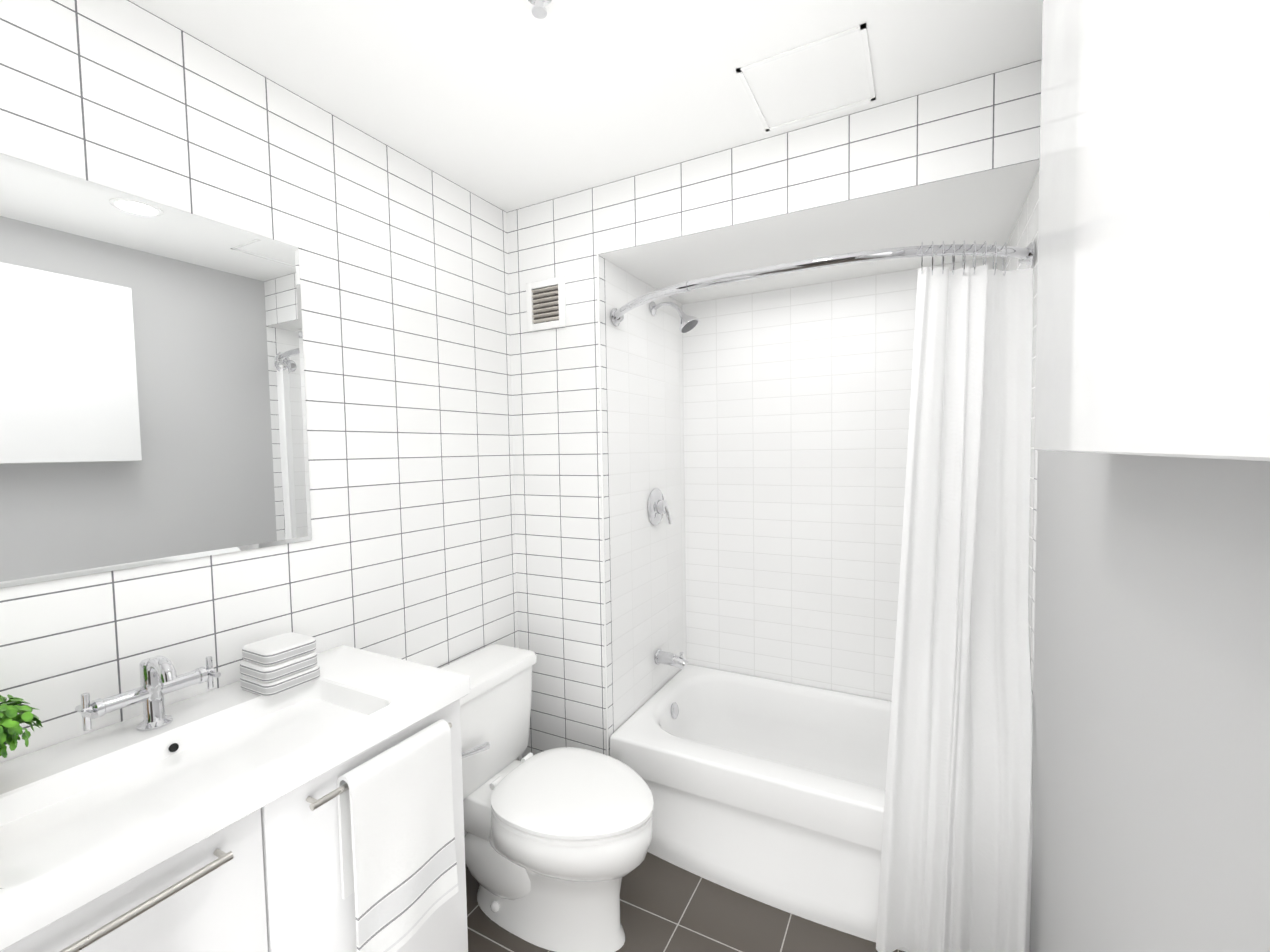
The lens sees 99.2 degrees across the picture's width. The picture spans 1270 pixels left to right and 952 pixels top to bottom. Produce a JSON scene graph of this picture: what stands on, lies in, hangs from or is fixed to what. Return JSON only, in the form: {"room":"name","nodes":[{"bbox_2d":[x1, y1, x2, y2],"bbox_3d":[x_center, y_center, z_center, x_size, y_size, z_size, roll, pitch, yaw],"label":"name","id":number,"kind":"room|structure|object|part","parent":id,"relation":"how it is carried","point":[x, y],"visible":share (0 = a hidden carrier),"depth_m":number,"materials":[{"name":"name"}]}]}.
{"room":"bathroom","nodes":[
{"label":"bathroom","id":0,"kind":"room"},
{"bbox_2d":[0,0,521,836],"bbox_3d":[-1.139,0.218,1.128,0.150,2.400,2.500,1,3,28],"label":"wall","id":1,"kind":"structure","parent":0,"point":[406,552],"depth_m":1.47,"materials":[{"name":"white tile"}]},
{"bbox_2d":[0,153,311,587],"bbox_3d":[-1.043,-0.197,1.133,0.006,0.775,0.700,1,3,28],"label":"mirror","id":2,"kind":"object","parent":1,"relation":"attached to","point":[152,398],"visible":1,"depth_m":1.13,"materials":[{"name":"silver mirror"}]},
{"bbox_2d":[129,0,1042,211],"bbox_3d":[-0.334,-1.033,0.629,2.020,0.120,2.500,1,3,28],"label":"ceiling","id":3,"kind":"structure","parent":0,"point":[507,105],"depth_m":1.34,"materials":[{"name":"white paint"}]},
{"bbox_2d":[528,0,551,18],"bbox_3d":[-0.199,-0.980,1.121,0.056,0.037,0.056,1,3,28],"label":"sprinkler","id":4,"kind":"object","parent":3,"relation":"attached to","point":[539,10],"visible":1,"depth_m":1.12,"materials":[{"name":"silver metal"}]},
{"bbox_2d":[736,23,875,131],"bbox_3d":[0.455,-1.022,1.413,0.300,0.004,0.300,1,3,28],"label":"ceiling access panel","id":5,"kind":"object","parent":3,"relation":"attached to","point":[861,27],"visible":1,"depth_m":1.35,"materials":[{"name":"white plastic"}]},
{"bbox_2d":[507,187,686,757],"bbox_3d":[-0.153,0.073,2.541,0.568,2.520,0.930,1,3,28],"label":"wall","id":6,"kind":"structure","parent":0,"point":[556,452],"depth_m":2.12,"materials":[{"name":"white tile"}]},
{"bbox_2d":[526,276,565,331],"bbox_3d":[-0.341,-0.654,2.063,0.178,0.185,0.013,1,3,28],"label":"air vent grille","id":7,"kind":"object","parent":6,"relation":"attached to","point":[546,304],"visible":1,"depth_m":2.06,"materials":[{"name":"white plastic"}]},
{"bbox_2d":[597,254,608,755],"bbox_3d":[-0.117,0.278,2.006,0.008,2.160,0.008,1,3,28],"label":"trim","id":8,"kind":"structure","parent":6,"relation":"attached to","point":[602,503],"depth_m":2.00,"materials":[{"name":"white ceramic"}]},
{"bbox_2d":[647,301,698,669],"bbox_3d":[0.181,0.045,2.339,0.209,1.606,0.164,1,3,28],"label":"shower fixtures","id":9,"kind":"object","parent":6,"relation":"attached to","point":[657,506],"visible":1,"depth_m":2.35,"materials":[{"name":"silver metal"}]},
{"bbox_2d":[465,852,904,951],"bbox_3d":[-0.074,1.460,1.162,2.020,0.120,3.430,1,3,28],"label":"floor","id":10,"kind":"structure","parent":0,"point":[665,906],"depth_m":1.66,"materials":[{"name":"tile"},{"name":"grout"}]},
{"bbox_2d":[0,645,469,951],"bbox_3d":[-0.819,0.962,1.042,0.504,0.912,0.922,1,3,28],"label":"bathroom vanity","id":11,"kind":"object","parent":10,"relation":"on","point":[208,821],"visible":0.96,"depth_m":0.95,"materials":[{"name":"white laminate"}]},
{"bbox_2d":[0,694,42,757],"bbox_3d":[-1.065,0.433,0.837,0.189,0.171,0.199,1,3,28],"label":"plant","id":12,"kind":"object","parent":11,"relation":"on","point":[11,719],"visible":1,"depth_m":0.87,"materials":[{"name":"green plant"}]},
{"bbox_2d":[75,656,220,730],"bbox_3d":[-0.956,0.431,1.084,0.120,0.147,0.210,1,3,28],"label":"faucet","id":13,"kind":"object","parent":11,"relation":"on","point":[159,677],"visible":1,"depth_m":1.08,"materials":[{"name":"silver metal"}]},
{"bbox_2d":[240,632,319,696],"bbox_3d":[-0.843,0.443,1.284,0.125,0.100,0.127,1,3,28],"label":"folded towels","id":14,"kind":"object","parent":11,"relation":"on","point":[276,665],"visible":1,"depth_m":1.25,"materials":[{"name":"fabric"}]},
{"bbox_2d":[337,719,458,951],"bbox_3d":[-0.485,0.758,1.132,0.054,0.396,0.240,1,3,28],"label":"hand towel","id":15,"kind":"object","parent":11,"relation":"hanging from","point":[399,875],"visible":1,"depth_m":1.10,"materials":[{"name":"fabric"}]},
{"bbox_2d":[440,644,653,951],"bbox_3d":[-0.301,1.014,1.710,0.777,0.726,0.462,1,3,28],"label":"toilet","id":16,"kind":"object","parent":10,"relation":"on","point":[557,842],"visible":0.9,"depth_m":1.61,"materials":[{"name":"white ceramic"}]},
{"bbox_3d":[-0.499,0.844,1.659,0.045,0.036,0.113,1,3,28],"label":"lever","id":17,"kind":"part","parent":16,"relation":"part of","materials":[{"name":"silver metal"}]},
{"bbox_3d":[-0.549,0.825,1.831,0.222,0.353,0.462,1,3,28],"label":"tank","id":18,"kind":"part","parent":16,"relation":"part of","materials":[{"name":"white ceramic"}]},
{"bbox_3d":[-0.183,0.962,1.644,0.509,0.046,0.406,1,3,28],"label":"seat","id":19,"kind":"part","parent":16,"relation":"part of","materials":[{"name":"white plastic"}]},
{"bbox_2d":[610,664,908,951],"bbox_3d":[0.643,1.156,2.063,1.296,0.377,0.832,1,3,28],"label":"bathtub","id":20,"kind":"object","parent":10,"relation":"on","point":[770,792],"visible":0.52,"depth_m":1.88,"materials":[{"name":"white ceramic"}]},
{"bbox_2d":[596,60,1041,303],"bbox_3d":[0.655,-0.998,2.051,1.302,0.360,0.930,1,3,28],"label":"wall","id":21,"kind":"structure","parent":0,"point":[958,163],"depth_m":1.66,"materials":[{"name":"white tile"}]},
{"bbox_2d":[682,257,1001,700],"bbox_3d":[0.925,0.241,2.421,1.452,2.160,0.150,1,3,28],"label":"wall","id":22,"kind":"structure","parent":0,"point":[796,406],"depth_m":2.42,"materials":[{"name":"white tile"}]},
{"bbox_2d":[1004,168,1269,951],"bbox_3d":[0.696,0.213,0.597,0.150,2.400,3.280,1,3,28],"label":"wall","id":23,"kind":"structure","parent":0,"point":[1151,764],"depth_m":0.70,"materials":[{"name":"white paint"}]},
{"bbox_2d":[610,241,1034,325],"bbox_3d":[0.448,-0.596,1.665,1.300,0.068,0.282,1,3,28],"label":"curtain rod","id":24,"kind":"object","parent":23,"relation":"attached to","point":[1024,255],"visible":0.98,"depth_m":1.47,"materials":[{"name":"silver metal"}]},
{"bbox_2d":[876,240,1032,951],"bbox_3d":[0.860,0.357,1.464,0.361,1.943,0.242,1,3,28],"label":"shower curtain","id":25,"kind":"object","parent":24,"relation":"hanging from","point":[956,867],"visible":0.98,"depth_m":1.44,"materials":[{"name":"white fabric"}]},
{"bbox_2d":[1034,0,1269,460],"bbox_3d":[0.495,-0.399,0.473,0.097,0.760,0.864,1,3,28],"label":"medicine cabinet","id":26,"kind":"object","parent":23,"relation":"attached to","point":[1153,311],"visible":1,"depth_m":0.43,"materials":[{"name":"white laminate"}]}
]}

